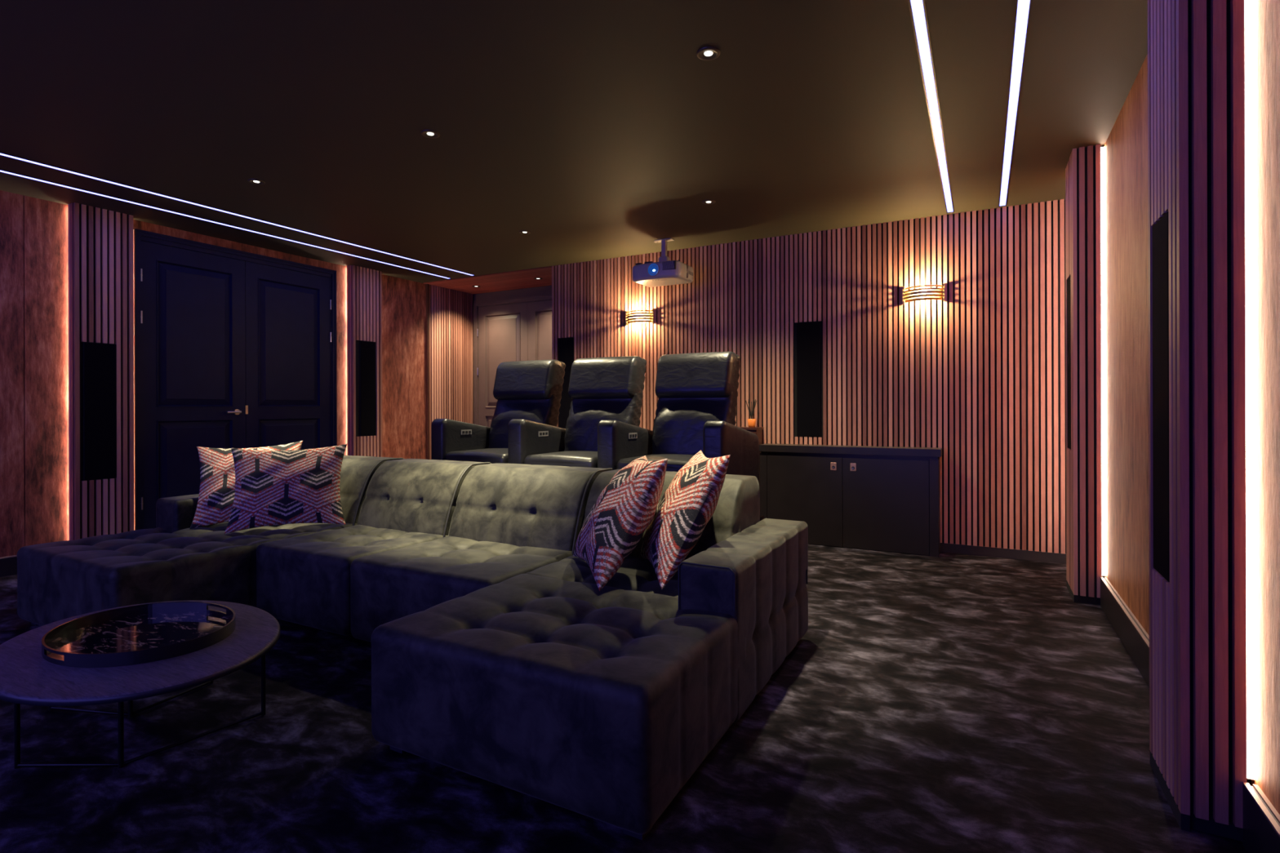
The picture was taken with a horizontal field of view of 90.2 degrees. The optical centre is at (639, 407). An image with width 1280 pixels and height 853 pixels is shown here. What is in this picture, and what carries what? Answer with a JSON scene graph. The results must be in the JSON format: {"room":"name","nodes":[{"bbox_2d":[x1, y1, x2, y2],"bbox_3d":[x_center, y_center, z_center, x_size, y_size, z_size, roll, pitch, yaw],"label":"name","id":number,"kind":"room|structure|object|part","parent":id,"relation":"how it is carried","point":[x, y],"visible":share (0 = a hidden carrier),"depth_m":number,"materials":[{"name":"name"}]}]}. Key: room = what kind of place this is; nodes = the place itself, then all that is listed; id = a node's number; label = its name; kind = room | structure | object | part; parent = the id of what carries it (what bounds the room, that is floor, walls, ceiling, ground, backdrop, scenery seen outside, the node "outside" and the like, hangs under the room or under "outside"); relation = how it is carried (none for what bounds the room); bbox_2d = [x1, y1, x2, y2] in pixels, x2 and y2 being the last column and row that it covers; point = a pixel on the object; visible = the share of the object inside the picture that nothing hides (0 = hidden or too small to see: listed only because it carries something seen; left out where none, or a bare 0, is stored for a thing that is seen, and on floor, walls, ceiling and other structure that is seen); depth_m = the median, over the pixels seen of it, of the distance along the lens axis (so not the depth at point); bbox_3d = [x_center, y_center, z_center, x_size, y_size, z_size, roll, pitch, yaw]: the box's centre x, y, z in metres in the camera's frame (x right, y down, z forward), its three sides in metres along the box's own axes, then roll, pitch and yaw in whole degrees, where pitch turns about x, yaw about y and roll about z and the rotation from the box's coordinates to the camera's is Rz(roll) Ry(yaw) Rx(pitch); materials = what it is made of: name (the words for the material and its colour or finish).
{"room":"home theater","nodes":[
{"label":"home theater","id":0,"kind":"room"},
{"bbox_2d":[0,190,473,557],"bbox_3d":[-4.334,-0.168,4.861,0.190,2.700,8.580,0,0,28],"label":"wall","id":1,"kind":"structure","parent":0,"point":[34,286],"depth_m":4.75,"materials":[{"name":"orange wood"}]},
{"bbox_2d":[0,555,17,577],"bbox_3d":[-4.430,1.117,4.501,0.035,0.131,7.650,0,0,28],"label":"baseboard","id":2,"kind":"structure","parent":1,"relation":"attached to","point":[8,565],"depth_m":4.47,"materials":[{"name":"paint"}]},
{"bbox_2d":[82,342,116,480],"bbox_3d":[-4.130,0.032,4.873,0.018,1.039,0.210,0,0,28],"label":"wall speaker","id":3,"kind":"object","parent":1,"relation":"attached to","point":[100,359],"visible":1,"depth_m":4.87,"materials":[{"name":"black fabric"}]},
{"bbox_2d":[67,202,133,540],"bbox_3d":[-4.159,-0.168,4.924,0.120,2.700,0.375,0,0,28],"label":"slatted wall panel","id":4,"kind":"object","parent":1,"relation":"attached to","point":[100,281],"depth_m":4.87,"materials":[{"name":"brown wood"}]},
{"bbox_2d":[133,228,337,530],"bbox_3d":[-3.634,-0.126,5.920,0.115,2.612,1.814,0,0,28],"label":"door","id":5,"kind":"structure","parent":1,"relation":"in","point":[233,348],"depth_m":5.70,"materials":[{"name":"paint"}]},
{"bbox_3d":[-3.681,0.045,5.777,0.065,0.052,0.141,0,0,28],"label":"handle","id":6,"kind":"part","parent":5,"relation":"part of","materials":[{"name":"metal"}]},
{"bbox_3d":[-3.645,0.025,5.910,0.004,0.080,0.022,0,0,28],"label":"latch plate","id":7,"kind":"part","parent":5,"relation":"part of","materials":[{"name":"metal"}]},
{"bbox_2d":[346,265,382,457],"bbox_3d":[-3.035,-0.172,7.022,0.120,2.700,0.375,0,0,28],"label":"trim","id":8,"kind":"structure","parent":1,"relation":"attached to","point":[364,286],"depth_m":6.93,"materials":[{"name":"brown wood"}]},
{"bbox_2d":[359,340,374,435],"bbox_3d":[-2.997,-0.202,6.989,0.018,1.034,0.192,0,0,28],"label":"wall speaker","id":9,"kind":"object","parent":1,"relation":"attached to","point":[366,348],"visible":1,"depth_m":6.98,"materials":[{"name":"black fabric"}]},
{"bbox_2d":[472,285,551,306],"bbox_3d":[-1.373,-0.176,8.199,2.140,2.700,0.100,0,0,28],"label":"wall","id":10,"kind":"structure","parent":0,"point":[547,290],"depth_m":8.29,"materials":[{"name":"beige paint"}]},
{"bbox_2d":[473,293,551,427],"bbox_3d":[-1.434,-0.114,8.127,1.770,2.575,0.115,0,0,28],"label":"door","id":11,"kind":"structure","parent":10,"relation":"in","point":[514,329],"depth_m":8.33,"materials":[{"name":"beige paint"}]},
{"bbox_2d":[0,0,1147,294],"bbox_3d":[-1.308,-1.574,3.296,6.890,0.104,8.680,0,0,28],"label":"ceiling","id":12,"kind":"structure","parent":0,"point":[596,130],"depth_m":3.36,"materials":[{"name":"paint"}]},
{"bbox_2d":[0,168,450,279],"bbox_3d":[-3.953,-1.517,4.383,0.056,0.004,7.200,0,0,28],"label":"ceiling light strip","id":13,"kind":"object","parent":12,"relation":"attached to","point":[1,171],"visible":1,"depth_m":5.09,"materials":[{"name":"glowing white led diffuser"}]},
{"bbox_2d":[0,151,475,275],"bbox_3d":[-3.627,-1.518,4.208,0.056,0.004,7.200,0,0,28],"label":"ceiling light strip","id":14,"kind":"object","parent":12,"relation":"attached to","point":[3,154],"visible":1,"depth_m":4.80,"materials":[{"name":"glowing white led diffuser"}]},
{"bbox_2d":[247,178,265,184],"bbox_3d":[-2.590,-1.520,4.306,0.102,0.006,0.102,0,0,28],"label":"recessed light","id":15,"kind":"object","parent":12,"relation":"in","point":[255,181],"visible":1,"depth_m":4.30,"materials":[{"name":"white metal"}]},
{"bbox_2d":[420,129,439,137],"bbox_3d":[-1.171,-1.524,3.563,0.102,0.006,0.102,0,0,28],"label":"recessed light","id":16,"kind":"object","parent":12,"relation":"in","point":[427,133],"visible":1,"depth_m":3.56,"materials":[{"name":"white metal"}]},
{"bbox_2d":[519,230,530,234],"bbox_3d":[-1.006,-1.524,5.569,0.102,0.006,0.102,0,0,28],"label":"recessed light","id":17,"kind":"object","parent":12,"relation":"in","point":[523,232],"visible":1,"depth_m":5.56,"materials":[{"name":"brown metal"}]},
{"bbox_2d":[653,237,679,262],"bbox_3d":[0.222,-1.409,5.845,0.306,0.244,0.251,0,0,28],"label":"mount","id":18,"kind":"object","parent":12,"relation":"attached to","point":[664,257],"visible":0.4,"depth_m":5.83,"materials":[{"name":"plastic"}]},
{"bbox_2d":[631,260,693,287],"bbox_3d":[0.199,-1.215,5.788,0.491,0.172,0.384,0,0,28],"label":"projector","id":19,"kind":"object","parent":18,"relation":"attached to","point":[650,274],"visible":1,"depth_m":5.66,"materials":[{"name":"white plastic"}]},
{"bbox_2d":[662,260,675,270],"bbox_3d":[0.252,-1.235,5.567,0.125,0.072,0.024,0,0,28],"label":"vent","id":20,"kind":"object","parent":19,"relation":"attached to","point":[669,264],"depth_m":5.56,"materials":[{"name":"plastic"}]},
{"bbox_3d":[0.215,-1.526,5.849,0.185,0.010,0.080,0,0,28],"label":"ceiling plate","id":21,"kind":"part","parent":18,"relation":"part of","materials":[{"name":"plastic"}]},
{"bbox_2d":[696,46,719,60],"bbox_3d":[0.296,-1.528,2.760,0.102,0.006,0.102,0,0,28],"label":"recessed light","id":22,"kind":"object","parent":12,"relation":"in","point":[708,53],"visible":1,"depth_m":2.75,"materials":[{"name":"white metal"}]},
{"bbox_2d":[702,200,715,204],"bbox_3d":[0.512,-1.528,4.761,0.102,0.006,0.102,0,0,28],"label":"recessed light","id":23,"kind":"object","parent":12,"relation":"in","point":[705,202],"visible":1,"depth_m":4.75,"materials":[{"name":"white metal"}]},
{"bbox_2d":[907,0,954,213],"bbox_3d":[0.749,-1.530,1.857,0.056,0.004,7.185,0,0,28],"label":"ceiling light strip","id":24,"kind":"object","parent":12,"relation":"attached to","point":[917,9],"visible":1,"depth_m":3.06,"materials":[{"name":"white plastic"}]},
{"bbox_2d":[998,0,1032,206],"bbox_3d":[1.068,-1.531,1.695,0.056,0.004,7.200,0,0,28],"label":"ceiling light strip","id":25,"kind":"object","parent":12,"relation":"attached to","point":[1023,8],"visible":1,"depth_m":3.04,"materials":[{"name":"white plastic"}]},
{"bbox_2d":[0,543,1247,852],"bbox_3d":[-1.300,1.224,3.296,7.290,0.100,8.880,0,0,28],"label":"floor","id":26,"kind":"structure","parent":0,"point":[949,702],"depth_m":2.12,"materials":[{"name":"carpet"}]},
{"bbox_2d":[0,600,279,768],"bbox_3d":[-1.816,1.008,2.324,1.104,0.326,0.849,0,0,28],"label":"coffee table","id":27,"kind":"object","parent":26,"relation":"on","point":[26,677],"visible":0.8,"depth_m":2.07,"materials":[{"name":"black wood"}]},
{"bbox_3d":[-2.024,1.021,2.072,0.015,0.301,0.015,0,0,28],"label":"leg","id":28,"kind":"part","parent":27,"relation":"part of","materials":[{"name":"black metal"}]},
{"bbox_3d":[-1.688,1.020,2.074,0.015,0.301,0.015,0,0,28],"label":"leg","id":29,"kind":"part","parent":27,"relation":"part of","materials":[{"name":"black metal"}]},
{"bbox_3d":[-1.927,1.021,2.412,0.015,0.301,0.015,0,0,28],"label":"leg","id":30,"kind":"part","parent":27,"relation":"part of","materials":[{"name":"black metal"}]},
{"bbox_3d":[-2.002,1.164,2.493,0.527,0.012,0.224,0,0,-27],"label":"rail","id":31,"kind":"part","parent":27,"relation":"part of","materials":[{"name":"black metal"}]},
{"bbox_2d":[41,601,235,667],"bbox_3d":[-1.822,0.822,2.344,0.644,0.044,0.536,0,0,28],"label":"serving tray","id":32,"kind":"object","parent":27,"relation":"on","point":[143,633],"visible":1,"depth_m":2.34,"materials":[{"name":"black paint"}]},
{"bbox_3d":[-1.822,0.840,2.344,0.632,0.001,0.524,0,0,28],"label":"glass","id":33,"kind":"part","parent":32,"relation":"part of","materials":[{"name":"glass"}]},
{"bbox_3d":[-1.684,1.163,2.175,0.694,0.012,0.182,0,0,-31],"label":"rail","id":34,"kind":"part","parent":27,"relation":"part of","materials":[{"name":"black metal"}]},
{"bbox_3d":[-1.433,1.020,2.426,0.015,0.301,0.015,0,0,28],"label":"leg","id":35,"kind":"part","parent":27,"relation":"part of","materials":[{"name":"black metal"}]},
{"bbox_2d":[17,455,808,839],"bbox_3d":[-1.268,0.761,3.332,3.857,0.826,1.797,0,0,28],"label":"sectional sofa","id":36,"kind":"object","parent":26,"relation":"on","point":[499,655],"visible":0.91,"depth_m":2.61,"materials":[{"name":"grey fabric"}]},
{"bbox_3d":[-2.701,0.863,4.479,0.247,0.570,1.127,0,0,28],"label":"armrest","id":37,"kind":"part","parent":36,"relation":"part of","materials":[{"name":"grey fabric"}]},
{"bbox_2d":[189,440,302,528],"bbox_3d":[-2.530,0.491,4.135,0.613,0.523,0.226,0,0,-23],"label":"throw pillow","id":38,"kind":"object","parent":36,"relation":"on","point":[217,469],"visible":0.35,"depth_m":4.02,"materials":[{"name":"multicoloured fabric"}]},
{"bbox_2d":[224,444,346,533],"bbox_3d":[-2.192,0.496,3.978,0.664,0.509,0.243,0,0,-19],"label":"throw pillow","id":39,"kind":"object","parent":36,"relation":"on","point":[273,487],"visible":1,"depth_m":3.92,"materials":[{"name":"multicoloured fabric"}]},
{"bbox_3d":[-1.599,0.946,3.662,0.772,0.397,0.777,0,0,28],"label":"seat","id":40,"kind":"part","parent":36,"relation":"part of","materials":[{"name":"grey fabric"}]},
{"bbox_3d":[-2.088,0.742,4.491,0.825,0.768,0.495,0,0,28],"label":"backrest","id":41,"kind":"part","parent":36,"relation":"part of","materials":[{"name":"grey fabric"}]},
{"bbox_3d":[-1.370,0.740,4.107,0.767,0.768,0.495,0,0,28],"label":"backrest","id":42,"kind":"part","parent":36,"relation":"part of","materials":[{"name":"grey fabric"}]},
{"bbox_3d":[-0.857,0.944,3.265,0.908,0.397,0.777,0,0,28],"label":"seat","id":43,"kind":"part","parent":36,"relation":"part of","materials":[{"name":"grey fabric"}]},
{"bbox_3d":[-0.627,0.738,3.708,0.880,0.768,0.495,0,0,28],"label":"backrest","id":44,"kind":"part","parent":36,"relation":"part of","materials":[{"name":"grey fabric"}]},
{"bbox_2d":[573,455,667,591],"bbox_3d":[-0.084,0.475,2.883,0.370,0.520,0.629,0,0,-12],"label":"throw pillow","id":45,"kind":"object","parent":36,"relation":"on","point":[625,508],"visible":1,"depth_m":2.67,"materials":[{"name":"multicoloured fabric"}]},
{"bbox_3d":[0.149,0.736,3.293,0.840,0.768,0.495,0,0,28],"label":"backrest","id":46,"kind":"part","parent":36,"relation":"part of","materials":[{"name":"grey fabric"}]},
{"bbox_2d":[640,450,730,589],"bbox_3d":[0.190,0.464,2.861,0.328,0.532,0.605,0,0,-8],"label":"throw pillow","id":47,"kind":"object","parent":36,"relation":"on","point":[681,517],"visible":0.98,"depth_m":2.65,"materials":[{"name":"multicoloured fabric"}]},
{"bbox_3d":[0.495,0.858,2.802,0.236,0.563,1.067,0,0,28],"label":"armrest","id":48,"kind":"part","parent":36,"relation":"part of","materials":[{"name":"grey fabric"}]},
{"bbox_2d":[739,426,764,490],"bbox_3d":[0.977,0.675,5.767,0.235,0.985,0.188,0,0,28],"label":"side table","id":49,"kind":"object","parent":26,"relation":"on","point":[757,430],"visible":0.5,"depth_m":5.72,"materials":[{"name":"black wood"}]},
{"bbox_2d":[745,399,756,427],"bbox_3d":[1.001,0.057,5.734,0.091,0.251,0.078,0,0,-33],"label":"reed diffuser","id":50,"kind":"object","parent":49,"relation":"on","point":[751,422],"visible":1,"depth_m":5.72,"materials":[{"name":"orange glass"}]},
{"bbox_2d":[747,418,755,427],"bbox_3d":[1.005,0.144,5.735,0.076,0.076,0.076,0,0,28],"label":"jar","id":51,"kind":"object","parent":50,"relation":"on","point":[751,422],"depth_m":5.71,"materials":[{"name":"orange glass"}]},
{"bbox_2d":[760,515,764,520],"bbox_3d":[-0.459,0.991,4.910,2.590,0.360,1.020,0,0,28],"label":"platform","id":52,"kind":"object","parent":26,"relation":"on","point":[762,517],"visible":0.07,"depth_m":4.71,"materials":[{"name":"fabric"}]},
{"bbox_2d":[431,360,565,463],"bbox_3d":[-1.167,0.206,5.344,0.788,1.215,0.855,0,0,28],"label":"recliner chair","id":53,"kind":"object","parent":52,"relation":"on","point":[529,390],"visible":0.56,"depth_m":5.37,"materials":[{"name":"black leather"}]},
{"bbox_3d":[-1.462,0.454,5.460,0.158,0.720,0.745,0,0,28],"label":"armrest","id":54,"kind":"part","parent":53,"relation":"part of","materials":[{"name":"black leather"}]},
{"bbox_3d":[-1.448,0.209,5.316,0.006,0.040,0.125,0,0,28],"label":"control panel","id":55,"kind":"part","parent":53,"relation":"part of","materials":[{"name":"grey plastic"}]},
{"bbox_3d":[-1.145,0.450,5.213,0.627,0.207,0.643,0,0,28],"label":"seat","id":56,"kind":"part","parent":53,"relation":"part of","materials":[{"name":"black leather"}]},
{"bbox_3d":[-0.987,0.023,5.510,0.612,0.830,0.391,0,0,28],"label":"backrest","id":57,"kind":"part","parent":53,"relation":"part of","materials":[{"name":"black leather"}]},
{"bbox_2d":[493,360,560,399],"bbox_3d":[-0.979,-0.232,5.527,0.604,0.340,0.257,0,0,28],"label":"cushion","id":58,"kind":"object","parent":53,"relation":"on","point":[536,380],"depth_m":5.41,"materials":[{"name":"black leather"}]},
{"bbox_2d":[507,355,646,467],"bbox_3d":[-0.469,0.204,4.970,0.788,1.215,0.855,0,0,28],"label":"recliner chair","id":59,"kind":"object","parent":52,"relation":"on","point":[606,388],"visible":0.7,"depth_m":5.00,"materials":[{"name":"black leather"}]},
{"bbox_3d":[-0.763,0.452,5.086,0.158,0.720,0.745,0,0,28],"label":"armrest","id":60,"kind":"part","parent":59,"relation":"part of","materials":[{"name":"black leather"}]},
{"bbox_3d":[-0.750,0.207,4.942,0.006,0.040,0.125,0,0,28],"label":"control panel","id":61,"kind":"part","parent":59,"relation":"part of","materials":[{"name":"grey plastic"}]},
{"bbox_3d":[-0.447,0.448,4.839,0.627,0.207,0.643,0,0,28],"label":"seat","id":62,"kind":"part","parent":59,"relation":"part of","materials":[{"name":"black leather"}]},
{"bbox_3d":[-0.289,0.021,5.136,0.612,0.830,0.391,0,0,28],"label":"backrest","id":63,"kind":"part","parent":59,"relation":"part of","materials":[{"name":"black leather"}]},
{"bbox_2d":[568,355,642,399],"bbox_3d":[-0.281,-0.234,5.153,0.604,0.340,0.257,0,0,28],"label":"cushion","id":64,"kind":"object","parent":59,"relation":"on","point":[606,377],"depth_m":5.04,"materials":[{"name":"black leather"}]},
{"bbox_2d":[597,351,759,484],"bbox_3d":[0.300,0.202,4.558,0.949,1.215,0.855,0,0,28],"label":"recliner chair","id":65,"kind":"object","parent":52,"relation":"on","point":[696,393],"visible":0.57,"depth_m":4.60,"materials":[{"name":"black leather"}]},
{"bbox_3d":[-0.065,0.450,4.712,0.158,0.720,0.745,0,0,28],"label":"armrest","id":66,"kind":"part","parent":65,"relation":"part of","materials":[{"name":"black leather"}]},
{"bbox_3d":[-0.052,0.205,4.568,0.006,0.040,0.125,0,0,28],"label":"control panel","id":67,"kind":"part","parent":65,"relation":"part of","materials":[{"name":"grey plastic"}]},
{"bbox_3d":[0.251,0.446,4.465,0.627,0.207,0.643,0,0,28],"label":"seat","id":68,"kind":"part","parent":65,"relation":"part of","materials":[{"name":"black leather"}]},
{"bbox_3d":[0.409,0.019,4.763,0.612,0.830,0.391,0,0,28],"label":"backrest","id":69,"kind":"part","parent":65,"relation":"part of","materials":[{"name":"black leather"}]},
{"bbox_2d":[654,351,737,398],"bbox_3d":[0.417,-0.236,4.779,0.604,0.340,0.257,0,0,28],"label":"cushion","id":70,"kind":"object","parent":65,"relation":"on","point":[713,375],"depth_m":4.67,"materials":[{"name":"black leather"}]},
{"bbox_3d":[0.632,0.448,4.339,0.158,0.720,0.745,0,0,28],"label":"armrest","id":71,"kind":"part","parent":65,"relation":"part of","materials":[{"name":"black leather"}]},
{"bbox_2d":[759,443,942,557],"bbox_3d":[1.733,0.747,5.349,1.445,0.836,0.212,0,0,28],"label":"base cabinet","id":72,"kind":"object","parent":26,"relation":"on","point":[886,499],"visible":0.99,"depth_m":5.22,"materials":[{"name":"paint"}]},
{"bbox_3d":[1.399,0.791,5.439,0.637,0.739,0.020,0,0,28],"label":"cabinet door","id":73,"kind":"part","parent":72,"relation":"part of","materials":[{"name":"paint"}]},
{"bbox_2d":[759,443,942,458],"bbox_3d":[1.732,0.366,5.349,1.445,0.074,0.212,0,0,28],"label":"countertop","id":74,"kind":"structure","parent":72,"relation":"on","point":[802,449],"depth_m":5.24,"materials":[{"name":"paint"}]},
{"bbox_3d":[1.970,0.789,5.133,0.652,0.739,0.020,0,0,28],"label":"cabinet door","id":75,"kind":"part","parent":72,"relation":"part of","materials":[{"name":"paint"}]},
{"bbox_2d":[551,199,1066,554],"bbox_3d":[1.210,-0.183,5.829,4.850,2.700,0.140,0,0,28],"label":"wall","id":76,"kind":"structure","parent":0,"point":[977,375],"depth_m":5.25,"materials":[{"name":"brown wood"}]},
{"bbox_2d":[558,337,574,428],"bbox_3d":[-0.781,-0.257,6.826,0.203,0.966,0.020,0,0,28],"label":"wall speaker","id":77,"kind":"object","parent":76,"relation":"attached to","point":[566,345],"visible":0.5,"depth_m":6.82,"materials":[{"name":"black fabric"}]},
{"bbox_2d":[625,308,653,324],"bbox_3d":[-0.023,-0.900,6.352,0.312,0.140,0.100,0,0,28],"label":"wall light","id":78,"kind":"object","parent":76,"relation":"attached to","point":[634,317],"visible":1,"depth_m":6.32,"materials":[{"name":"gold metal"}]},
{"bbox_2d":[796,321,821,436],"bbox_3d":[1.487,-0.244,5.611,0.207,1.006,0.020,0,0,28],"label":"wall speaker","id":79,"kind":"object","parent":76,"relation":"attached to","point":[808,334],"visible":1,"depth_m":5.60,"materials":[{"name":"black fabric"}]},
{"bbox_2d":[902,283,944,304],"bbox_3d":[2.273,-0.914,5.122,0.312,0.140,0.100,0,0,28],"label":"wall light","id":80,"kind":"object","parent":76,"relation":"attached to","point":[931,293],"visible":1,"depth_m":5.09,"materials":[{"name":"gold metal"}]},
{"bbox_2d":[940,542,1066,564],"bbox_3d":[1.147,1.129,5.801,4.740,0.075,0.012,0,0,28],"label":"baseboard","id":81,"kind":"structure","parent":76,"relation":"attached to","point":[977,550],"depth_m":4.91,"materials":[{"name":"paint"}]},
{"bbox_2d":[1103,0,1279,814],"bbox_3d":[1.469,-0.184,1.261,0.120,2.700,7.710,0,0,28],"label":"wall","id":82,"kind":"structure","parent":0,"point":[1126,147],"depth_m":1.70,"materials":[{"name":"orange wood veneer"}]},
{"bbox_2d":[1066,275,1071,448],"bbox_3d":[2.696,-0.275,3.992,0.018,1.068,0.190,0,0,28],"label":"wall speaker","id":83,"kind":"object","parent":82,"relation":"attached to","point":[1068,281],"visible":0.68,"depth_m":3.99,"materials":[{"name":"black fabric"}]},
{"bbox_2d":[1065,144,1105,604],"bbox_3d":[2.735,-0.188,3.920,0.158,2.700,0.375,0,0,28],"label":"slatted wall panel","id":84,"kind":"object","parent":82,"relation":"attached to","point":[1082,170],"depth_m":3.77,"materials":[{"name":"brown wood"}]},
{"bbox_2d":[1100,146,1105,576],"bbox_3d":[2.718,-0.267,3.744,0.019,2.518,0.013,0,0,28],"label":"light strip","id":85,"kind":"object","parent":82,"relation":"attached to","point":[1102,148],"visible":1,"depth_m":3.74,"materials":[{"name":"plastic"}]},
{"bbox_2d":[1152,211,1169,582],"bbox_3d":[1.604,-0.030,1.951,0.018,1.090,0.201,0,0,28],"label":"wall speaker","id":86,"kind":"object","parent":82,"relation":"attached to","point":[1160,230],"visible":0.79,"depth_m":1.95,"materials":[{"name":"black fabric"}]},
{"bbox_2d":[1100,577,1279,852],"bbox_3d":[1.425,1.081,1.331,0.030,0.169,7.590,0,0,28],"label":"baseboard","id":87,"kind":"structure","parent":82,"relation":"attached to","point":[1261,820],"depth_m":1.70,"materials":[{"name":"paint"}]},
{"bbox_2d":[1147,0,1251,841],"bbox_3d":[1.645,-0.185,1.884,0.158,2.700,0.375,0,0,28],"label":"slatted wall panel","id":88,"kind":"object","parent":82,"relation":"attached to","point":[1196,48],"depth_m":1.74,"materials":[{"name":"brown wood"}]},
{"bbox_2d":[1244,0,1254,780],"bbox_3d":[1.627,-0.264,1.707,0.019,2.518,0.013,0,0,28],"label":"light strip","id":89,"kind":"object","parent":82,"relation":"attached to","point":[1248,3],"visible":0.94,"depth_m":1.70,"materials":[{"name":"plastic"}]}
]}

